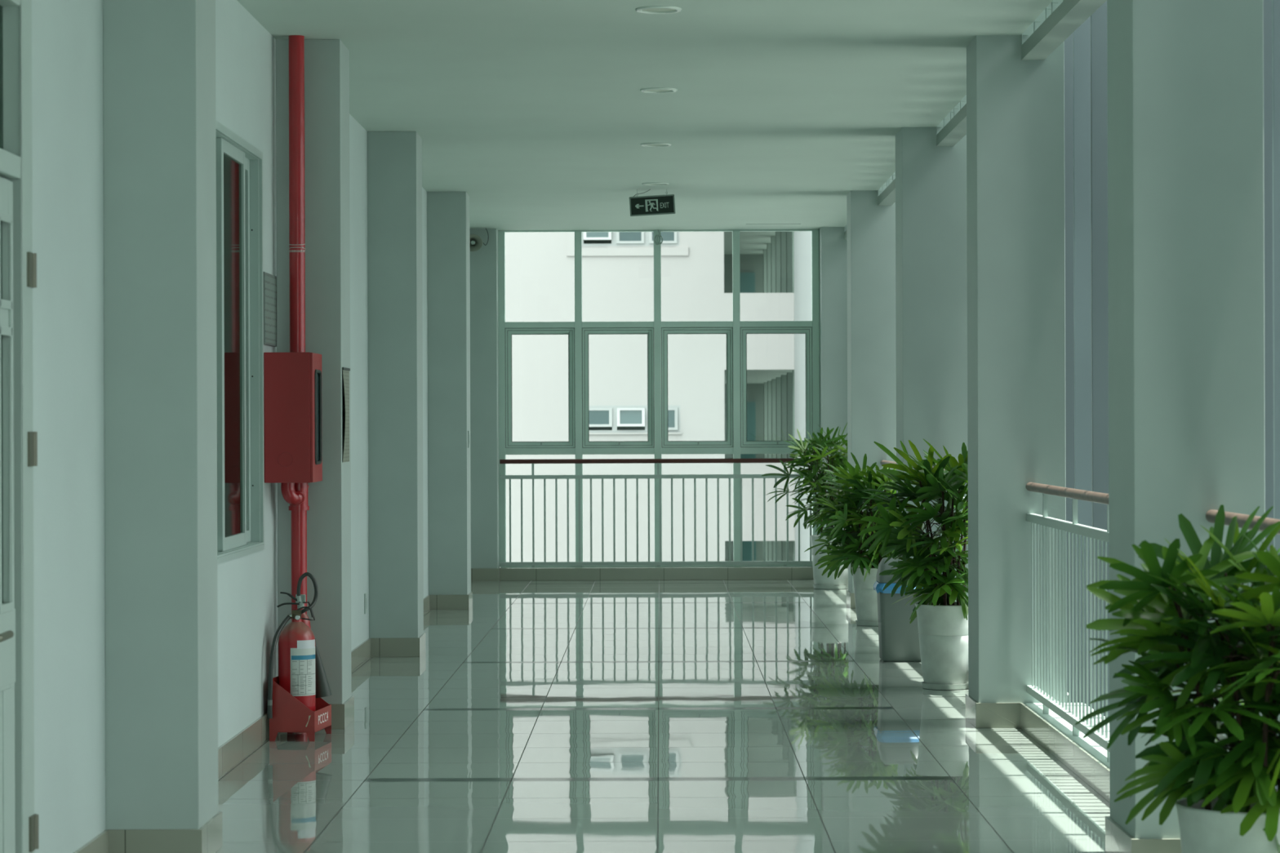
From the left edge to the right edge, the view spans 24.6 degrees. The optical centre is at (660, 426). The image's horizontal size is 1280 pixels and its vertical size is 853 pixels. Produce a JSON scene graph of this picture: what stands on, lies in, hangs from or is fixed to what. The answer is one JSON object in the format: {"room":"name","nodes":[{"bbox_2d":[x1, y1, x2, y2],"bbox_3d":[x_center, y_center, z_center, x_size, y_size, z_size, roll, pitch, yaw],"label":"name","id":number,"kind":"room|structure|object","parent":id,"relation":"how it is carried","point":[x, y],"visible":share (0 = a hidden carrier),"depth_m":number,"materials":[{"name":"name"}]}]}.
{"room":"building corridor","nodes":[
{"label":"building corridor","id":0,"kind":"room"},
{"bbox_2d":[102,0,217,829],"bbox_3d":[-1.682,-0.203,9.915,0.308,3.306,0.430,0,0,0],"label":"wall pillar","id":1,"kind":"structure","parent":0,"point":[159,55],"depth_m":9.70,"materials":[{"name":"paint"}]},
{"bbox_2d":[31,0,428,852],"bbox_3d":[-1.936,-0.202,10.500,0.200,3.306,35.000,0,0,0],"label":"wall","id":2,"kind":"structure","parent":0,"point":[68,126],"depth_m":9.40,"materials":[{"name":"paint"}]},
{"bbox_2d":[0,0,38,852],"bbox_3d":[-1.874,0.088,7.925,0.161,2.726,1.350,0,0,0],"label":"door","id":3,"kind":"structure","parent":2,"relation":"in","point":[19,823],"depth_m":8.43,"materials":[{"name":"white metal"}]},
{"bbox_2d":[215,120,264,564],"bbox_3d":[-1.861,-0.347,12.768,0.090,1.825,1.475,0,0,0],"label":"window","id":4,"kind":"structure","parent":2,"relation":"in","point":[239,163],"depth_m":13.00,"materials":[{"name":"metal"}]},
{"bbox_2d":[263,271,276,346],"bbox_3d":[-1.830,-0.547,13.775,0.014,0.335,0.430,0,0,0],"label":"framed notice","id":5,"kind":"object","parent":2,"relation":"attached to","point":[269,280],"visible":1,"depth_m":13.74,"materials":[{"name":"white paper"}]},
{"bbox_2d":[74,568,499,852],"bbox_3d":[-1.670,1.390,10.300,0.323,0.123,34.600,0,0,0],"label":"baseboard","id":6,"kind":"structure","parent":2,"relation":"attached to","point":[208,838],"depth_m":12.66,"materials":[{"name":"beige tile"}]},
{"bbox_2d":[263,351,322,483],"bbox_3d":[-1.717,-0.042,13.802,0.234,0.605,0.387,0,0,0],"label":"cabinet","id":7,"kind":"object","parent":2,"relation":"attached to","point":[293,400],"visible":1,"depth_m":13.61,"materials":[{"name":"red metal"}]},
{"bbox_2d":[364,593,367,613],"bbox_3d":[-1.825,1.098,18.220,0.012,0.125,0.080,0,0,0],"label":"wall socket","id":8,"kind":"object","parent":2,"relation":"attached to","point":[365,594],"visible":1,"depth_m":18.18,"materials":[{"name":"white plastic"}]},
{"bbox_2d":[275,39,351,703],"bbox_3d":[-1.682,-0.203,14.290,0.308,3.306,0.420,0,0,0],"label":"wall pillar","id":9,"kind":"structure","parent":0,"point":[326,61],"depth_m":14.08,"materials":[{"name":"paint"}]},
{"bbox_2d":[342,367,350,462],"bbox_3d":[-1.519,-0.056,14.265,0.016,0.457,0.300,0,0,0],"label":"paper notice","id":10,"kind":"object","parent":9,"relation":"attached to","point":[345,371],"visible":1,"depth_m":14.27,"materials":[{"name":"white paper"}]},
{"bbox_2d":[367,131,423,638],"bbox_3d":[-1.682,-0.203,18.700,0.308,3.306,0.440,0,0,0],"label":"wall pillar","id":11,"kind":"structure","parent":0,"point":[394,158],"depth_m":18.48,"materials":[{"name":"paint"}]},
{"bbox_2d":[426,191,471,595],"bbox_3d":[-1.682,-0.203,23.440,0.308,3.306,0.440,0,0,0],"label":"wall pillar","id":12,"kind":"structure","parent":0,"point":[448,255],"depth_m":23.22,"materials":[{"name":"paint"}]},
{"bbox_2d":[467,431,470,448],"bbox_3d":[-1.520,0.102,23.390,0.014,0.135,0.100,0,0,0],"label":"light switch","id":13,"kind":"object","parent":12,"relation":"attached to","point":[468,432],"visible":1,"depth_m":23.34,"materials":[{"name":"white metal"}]},
{"bbox_2d":[469,228,500,568],"bbox_3d":[-1.682,-0.203,27.775,0.308,3.306,0.450,0,0,0],"label":"wall pillar","id":14,"kind":"structure","parent":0,"point":[484,308],"depth_m":27.55,"materials":[{"name":"paint"}]},
{"bbox_2d":[469,227,488,251],"bbox_3d":[-1.711,-1.742,27.428,0.193,0.223,0.216,0,0,20],"label":"loudspeaker","id":15,"kind":"object","parent":14,"relation":"attached to","point":[475,241],"visible":0.84,"depth_m":27.39,"materials":[{"name":"grey plastic"}]},
{"bbox_2d":[237,0,1053,230],"bbox_3d":[-0.143,-2.187,10.450,3.729,0.650,34.900,0,0,0],"label":"ceiling","id":16,"kind":"structure","parent":0,"point":[537,111],"depth_m":16.36,"materials":[{"name":"paint"}]},
{"bbox_2d":[629,189,675,216],"bbox_3d":[-0.061,-1.756,23.049,0.362,0.214,0.030,0,0,4],"label":"exit sign","id":17,"kind":"object","parent":16,"relation":"hanging from","point":[654,204],"visible":1,"depth_m":23.04,"materials":[{"name":"grey plastic"}]},
{"bbox_2d":[641,182,668,185],"bbox_3d":[-0.036,-1.857,22.500,0.206,0.010,0.206,0,0,0],"label":"recessed light","id":18,"kind":"object","parent":16,"relation":"in","point":[648,183],"visible":1,"depth_m":22.46,"materials":[{"name":"grey plastic"}]},
{"bbox_2d":[640,142,671,146],"bbox_3d":[-0.026,-1.857,19.370,0.206,0.010,0.206,0,0,0],"label":"recessed light","id":19,"kind":"object","parent":16,"relation":"in","point":[647,144],"visible":1,"depth_m":19.39,"materials":[{"name":"grey plastic"}]},
{"bbox_2d":[635,5,681,13],"bbox_3d":[-0.006,-1.857,13.100,0.206,0.010,0.206,0,0,0],"label":"recessed light","id":20,"kind":"object","parent":16,"relation":"in","point":[647,9],"visible":1,"depth_m":13.11,"materials":[{"name":"white plastic"}]},
{"bbox_2d":[642,8,674,11],"bbox_3d":[-0.006,-1.861,13.100,0.158,0.001,0.158,0,0,0],"label":"diffuser","id":21,"kind":"object","parent":20,"relation":"attached to","point":[651,9],"depth_m":13.13,"materials":[{"name":"white plastic"}]},
{"bbox_2d":[640,87,677,93],"bbox_3d":[-0.006,-1.857,16.240,0.206,0.010,0.206,0,0,0],"label":"recessed light","id":22,"kind":"object","parent":16,"relation":"in","point":[651,90],"visible":1,"depth_m":16.25,"materials":[{"name":"grey plastic"}]},
{"bbox_2d":[647,89,671,91],"bbox_3d":[-0.006,-1.861,16.240,0.158,0.001,0.158,0,0,0],"label":"diffuser","id":23,"kind":"object","parent":22,"relation":"attached to","point":[647,90],"depth_m":16.26,"materials":[{"name":"white plastic"}]},
{"bbox_2d":[746,223,800,224],"bbox_3d":[1.041,-1.864,27.045,0.505,0.004,0.030,0,0,0],"label":"trim","id":24,"kind":"structure","parent":16,"relation":"attached to","point":[746,224],"depth_m":27.03,"materials":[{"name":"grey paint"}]},
{"bbox_2d":[844,226,846,239],"bbox_3d":[1.777,-1.808,25.625,0.109,0.120,3.747,0,0,0],"label":"channel","id":25,"kind":"object","parent":16,"relation":"attached to","point":[845,232],"visible":0.12,"depth_m":27.36,"materials":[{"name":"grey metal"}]},
{"bbox_2d":[877,174,895,205],"bbox_3d":[1.777,-1.808,21.055,0.109,0.120,4.387,0,0,0],"label":"channel","id":26,"kind":"object","parent":16,"relation":"attached to","point":[887,197],"visible":0.32,"depth_m":22.55,"materials":[{"name":"white paint"}]},
{"bbox_2d":[936,100,966,146],"bbox_3d":[1.777,-1.808,16.404,0.109,0.120,3.847,0,0,0],"label":"channel","id":27,"kind":"object","parent":16,"relation":"attached to","point":[955,129],"visible":0.45,"depth_m":17.53,"materials":[{"name":"white paint"}]},
{"bbox_2d":[1021,0,1106,60],"bbox_3d":[1.777,-1.808,11.975,0.109,0.120,4.087,0,0,0],"label":"channel","id":28,"kind":"object","parent":16,"relation":"attached to","point":[1062,22],"visible":1,"depth_m":13.00,"materials":[{"name":"white paint"}]},
{"bbox_2d":[216,579,1110,852],"bbox_3d":[-0.132,1.619,10.500,3.725,0.350,35.000,0,0,0],"label":"floor","id":29,"kind":"structure","parent":0,"point":[739,716],"depth_m":13.13,"materials":[{"name":"tile"}]},
{"bbox_2d":[280,35,309,619],"bbox_3d":[-1.723,-0.203,13.919,0.113,3.306,0.195,0,0,14],"label":"riser pipe","id":30,"kind":"object","parent":29,"relation":"on","point":[295,495],"visible":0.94,"depth_m":13.94,"materials":[{"name":"red metal"}]},
{"bbox_2d":[269,675,331,741],"bbox_3d":[-1.676,1.307,13.704,0.214,0.285,0.346,0,0,7],"label":"stand","id":31,"kind":"object","parent":29,"relation":"on","point":[290,715],"visible":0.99,"depth_m":13.54,"materials":[{"name":"red metal"}]},
{"bbox_2d":[266,606,315,719],"bbox_3d":[-1.702,1.123,13.636,0.174,0.568,0.302,0,0,9],"label":"fire extinguisher","id":32,"kind":"object","parent":31,"relation":"on","point":[296,641],"visible":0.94,"depth_m":13.63,"materials":[{"name":"red metal"}]},
{"bbox_2d":[292,659,315,694],"bbox_3d":[-1.649,1.162,13.642,0.129,0.161,0.029,0,0,-37],"label":"print","id":33,"kind":"object","parent":32,"relation":"attached to","point":[303,670],"depth_m":13.62,"materials":[{"name":"grey paper"}]},
{"bbox_2d":[276,572,332,697],"bbox_3d":[-1.665,1.046,13.801,0.241,0.722,0.136,0,0,27],"label":"fire extinguisher","id":34,"kind":"object","parent":31,"relation":"on","point":[322,688],"visible":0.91,"depth_m":13.78,"materials":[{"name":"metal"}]},
{"bbox_2d":[499,565,813,581],"bbox_3d":[-0.002,1.385,27.785,3.014,0.117,0.370,0,0,0],"label":"baseboard","id":35,"kind":"structure","parent":29,"relation":"on","point":[584,573],"depth_m":27.60,"materials":[{"name":"beige tile"}]},
{"bbox_2d":[499,458,813,567],"bbox_3d":[-0.004,0.814,27.720,3.012,1.018,0.043,0,0,0],"label":"railing","id":36,"kind":"object","parent":35,"relation":"on","point":[658,461],"visible":0.88,"depth_m":27.71,"materials":[{"name":"white metal"}]},
{"bbox_2d":[761,422,848,589],"bbox_3d":[1.315,0.702,26.034,0.834,1.476,1.046,0,0,0],"label":"potted palm","id":37,"kind":"object","parent":29,"relation":"on","point":[821,582],"visible":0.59,"depth_m":26.04,"materials":[{"name":"plant"}]},
{"bbox_2d":[809,534,848,586],"bbox_3d":[1.534,1.199,26.100,0.404,0.461,0.404,0,0,0],"label":"pot","id":38,"kind":"object","parent":37,"relation":"on","point":[820,580],"depth_m":25.96,"materials":[{"name":"white ceramic"}]},
{"bbox_2d":[804,452,896,626],"bbox_3d":[1.390,0.814,21.250,0.683,1.250,1.091,0,0,0],"label":"potted palm","id":39,"kind":"object","parent":29,"relation":"on","point":[847,515],"visible":0.68,"depth_m":21.17,"materials":[{"name":"plant"}]},
{"bbox_2d":[851,566,878,622],"bbox_3d":[1.562,1.224,21.300,0.348,0.411,0.348,0,0,0],"label":"pot","id":40,"kind":"object","parent":39,"relation":"on","point":[865,597],"depth_m":21.17,"materials":[{"name":"white ceramic"}]},
{"bbox_2d":[873,557,923,662],"bbox_3d":[1.519,1.123,18.076,0.405,0.632,0.342,0,0,0],"label":"litter bin","id":41,"kind":"object","parent":29,"relation":"on","point":[899,638],"visible":0.46,"depth_m":17.94,"materials":[{"name":"grey plastic"}]},
{"bbox_2d":[857,439,968,689],"bbox_3d":[1.406,0.752,16.138,0.669,1.373,1.022,0,0,0],"label":"potted palm","id":42,"kind":"object","parent":29,"relation":"on","point":[942,621],"visible":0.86,"depth_m":16.02,"materials":[{"name":"plant"}]},
{"bbox_2d":[915,601,968,684],"bbox_3d":[1.574,1.202,16.150,0.344,0.456,0.344,0,0,0],"label":"pot","id":43,"kind":"object","parent":42,"relation":"on","point":[943,628],"depth_m":16.02,"materials":[{"name":"white ceramic"}]},
{"bbox_2d":[1023,692,1110,769],"bbox_3d":[1.878,1.552,10.250,0.296,0.470,34.500,0,0,0],"label":"kerb","id":44,"kind":"object","parent":29,"relation":"on","point":[1100,753],"visible":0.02,"depth_m":12.82,"materials":[{"name":"white concrete"}]},
{"bbox_2d":[880,460,896,552],"bbox_3d":[1.768,0.792,21.055,0.043,1.052,4.388,0,0,0],"label":"railing","id":45,"kind":"object","parent":44,"relation":"on","point":[882,462],"visible":0.02,"depth_m":22.70,"materials":[{"name":"white metal"}]},
{"bbox_2d":[943,469,968,601],"bbox_3d":[1.768,0.792,16.405,0.043,1.052,3.848,0,0,0],"label":"railing","id":46,"kind":"object","parent":44,"relation":"on","point":[945,501],"visible":0.02,"depth_m":17.00,"materials":[{"name":"white metal"}]},
{"bbox_2d":[846,589,1182,852],"bbox_3d":[1.617,1.378,10.507,0.226,0.123,35.014,0,0,0],"label":"baseboard","id":47,"kind":"structure","parent":44,"relation":"attached to","point":[1086,766],"depth_m":12.39,"materials":[{"name":"beige tile"}]},
{"bbox_2d":[1026,482,1109,762],"bbox_3d":[1.768,0.792,11.975,0.043,1.052,4.088,0,0,0],"label":"railing","id":48,"kind":"object","parent":44,"relation":"on","point":[1048,702],"visible":0.57,"depth_m":12.69,"materials":[{"name":"white metal"}]},
{"bbox_2d":[1205,509,1279,751],"bbox_3d":[1.768,0.792,7.450,0.043,1.052,3.898,0,0,0],"label":"railing","id":49,"kind":"object","parent":44,"relation":"on","point":[1211,515],"visible":0.05,"depth_m":8.85,"materials":[{"name":"brown wood"}]},
{"bbox_2d":[1075,504,1279,852],"bbox_3d":[1.426,0.826,7.692,0.666,1.225,0.972,0,0,0],"label":"potted palm","id":50,"kind":"object","parent":29,"relation":"on","point":[1230,803],"visible":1,"depth_m":7.62,"materials":[{"name":"plant"}]},
{"bbox_2d":[1175,795,1279,852],"bbox_3d":[1.549,1.209,7.700,0.392,0.441,0.392,0,0,0],"label":"pot","id":51,"kind":"object","parent":50,"relation":"on","point":[1213,827],"depth_m":7.55,"materials":[{"name":"white ceramic"}]},
{"bbox_2d":[819,224,847,529],"bbox_3d":[1.723,-0.462,27.750,0.420,3.800,0.500,0,0,0],"label":"wall pillar","id":52,"kind":"structure","parent":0,"point":[833,245],"depth_m":27.50,"materials":[{"name":"paint"}]},
{"bbox_2d":[846,171,896,593],"bbox_3d":[1.723,-0.462,23.500,0.420,3.800,0.500,0,0,0],"label":"wall pillar","id":53,"kind":"structure","parent":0,"point":[870,227],"depth_m":23.25,"materials":[{"name":"paint"}]},
{"bbox_2d":[895,94,967,577],"bbox_3d":[1.723,-0.462,18.595,0.420,3.800,0.530,0,0,0],"label":"wall pillar","id":54,"kind":"structure","parent":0,"point":[931,228],"depth_m":18.33,"materials":[{"name":"paint"}]},
{"bbox_2d":[966,0,1066,703],"bbox_3d":[1.723,-0.462,14.250,0.420,3.800,0.460,0,0,0],"label":"wall pillar","id":55,"kind":"structure","parent":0,"point":[1015,224],"depth_m":14.02,"materials":[{"name":"paint"}]},
{"bbox_2d":[1106,0,1265,839],"bbox_3d":[1.723,-0.462,9.665,0.420,3.800,0.530,0,0,0],"label":"wall pillar","id":56,"kind":"structure","parent":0,"point":[1186,206],"depth_m":9.40,"materials":[{"name":"paint"}]},
{"bbox_3d":[0.049,-0.209,27.925,3.770,3.306,0.150,0,0,0],"label":"wall","id":57,"kind":"structure","parent":0,"visible":0},
{"bbox_2d":[497,229,820,567],"bbox_3d":[-0.012,-0.268,27.860,3.046,3.189,0.080,0,0,0],"label":"window","id":58,"kind":"structure","parent":57,"relation":"in","point":[736,331],"depth_m":27.82,"materials":[{"name":"metal"}]},
{"bbox_2d":[653,229,662,244],"bbox_3d":[-0.015,-1.790,27.789,0.082,0.147,0.034,0,0,0],"label":"cable coil","id":59,"kind":"object","parent":58,"relation":"hanging from","point":[658,235],"visible":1,"depth_m":27.78,"materials":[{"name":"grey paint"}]},
{"bbox_3d":[-1.070,5.628,10.500,6.220,7.640,35.000,0,0,0],"label":"wall","id":60,"kind":"structure","parent":0,"visible":0},
{"bbox_2d":[1064,33,1075,702],"bbox_3d":[2.448,3.535,15.023,0.800,11.800,0.028,0,0,0],"label":"facade fin","id":61,"kind":"object","parent":60,"relation":"attached to","point":[1068,95],"visible":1,"depth_m":15.01,"materials":[{"name":"paint"}]},
{"bbox_2d":[1072,16,1093,708],"bbox_3d":[2.448,3.535,14.437,0.800,11.800,0.028,0,0,0],"label":"facade fin","id":62,"kind":"object","parent":60,"relation":"attached to","point":[1082,35],"visible":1,"depth_m":14.42,"materials":[{"name":"paint"}]},
{"bbox_2d":[1090,0,1109,716],"bbox_3d":[2.448,3.535,13.851,0.800,11.800,0.028,0,0,0],"label":"facade fin","id":63,"kind":"object","parent":60,"relation":"attached to","point":[1099,71],"visible":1,"depth_m":13.84,"materials":[{"name":"paint"}]},
{"bbox_2d":[1263,0,1273,593],"bbox_3d":[2.448,3.535,10.335,0.800,11.800,0.028,0,0,0],"label":"facade fin","id":64,"kind":"object","parent":60,"relation":"attached to","point":[1268,171],"visible":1,"depth_m":10.32,"materials":[{"name":"paint"}]},
{"bbox_2d":[1271,0,1279,790],"bbox_3d":[2.448,3.535,9.749,0.800,11.800,0.028,0,0,0],"label":"facade fin","id":65,"kind":"object","parent":60,"relation":"attached to","point":[1275,3],"visible":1,"depth_m":9.74,"materials":[{"name":"paint"}]},
{"label":"outside","id":66,"kind":"structure","parent":0,"visible":0},
{"bbox_3d":[0.034,9.594,35.000,160.000,0.299,150.000,0,0,0],"label":"floor","id":67,"kind":"structure","parent":66,"visible":0},
{"bbox_2d":[505,231,795,562],"bbox_3d":[-6.305,-1.534,69.800,19.400,22.000,19.800,0,0,0],"label":"building","id":68,"kind":"structure","parent":67,"relation":"on","point":[618,267],"depth_m":60.01,"materials":[{"name":"white paint"}]},
{"bbox_2d":[794,231,812,560],"bbox_3d":[7.241,-1.581,53.900,9.000,22.000,12.200,0,0,0],"label":"building wing","id":69,"kind":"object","parent":67,"relation":"on","point":[802,239],"visible":0.02,"depth_m":57.02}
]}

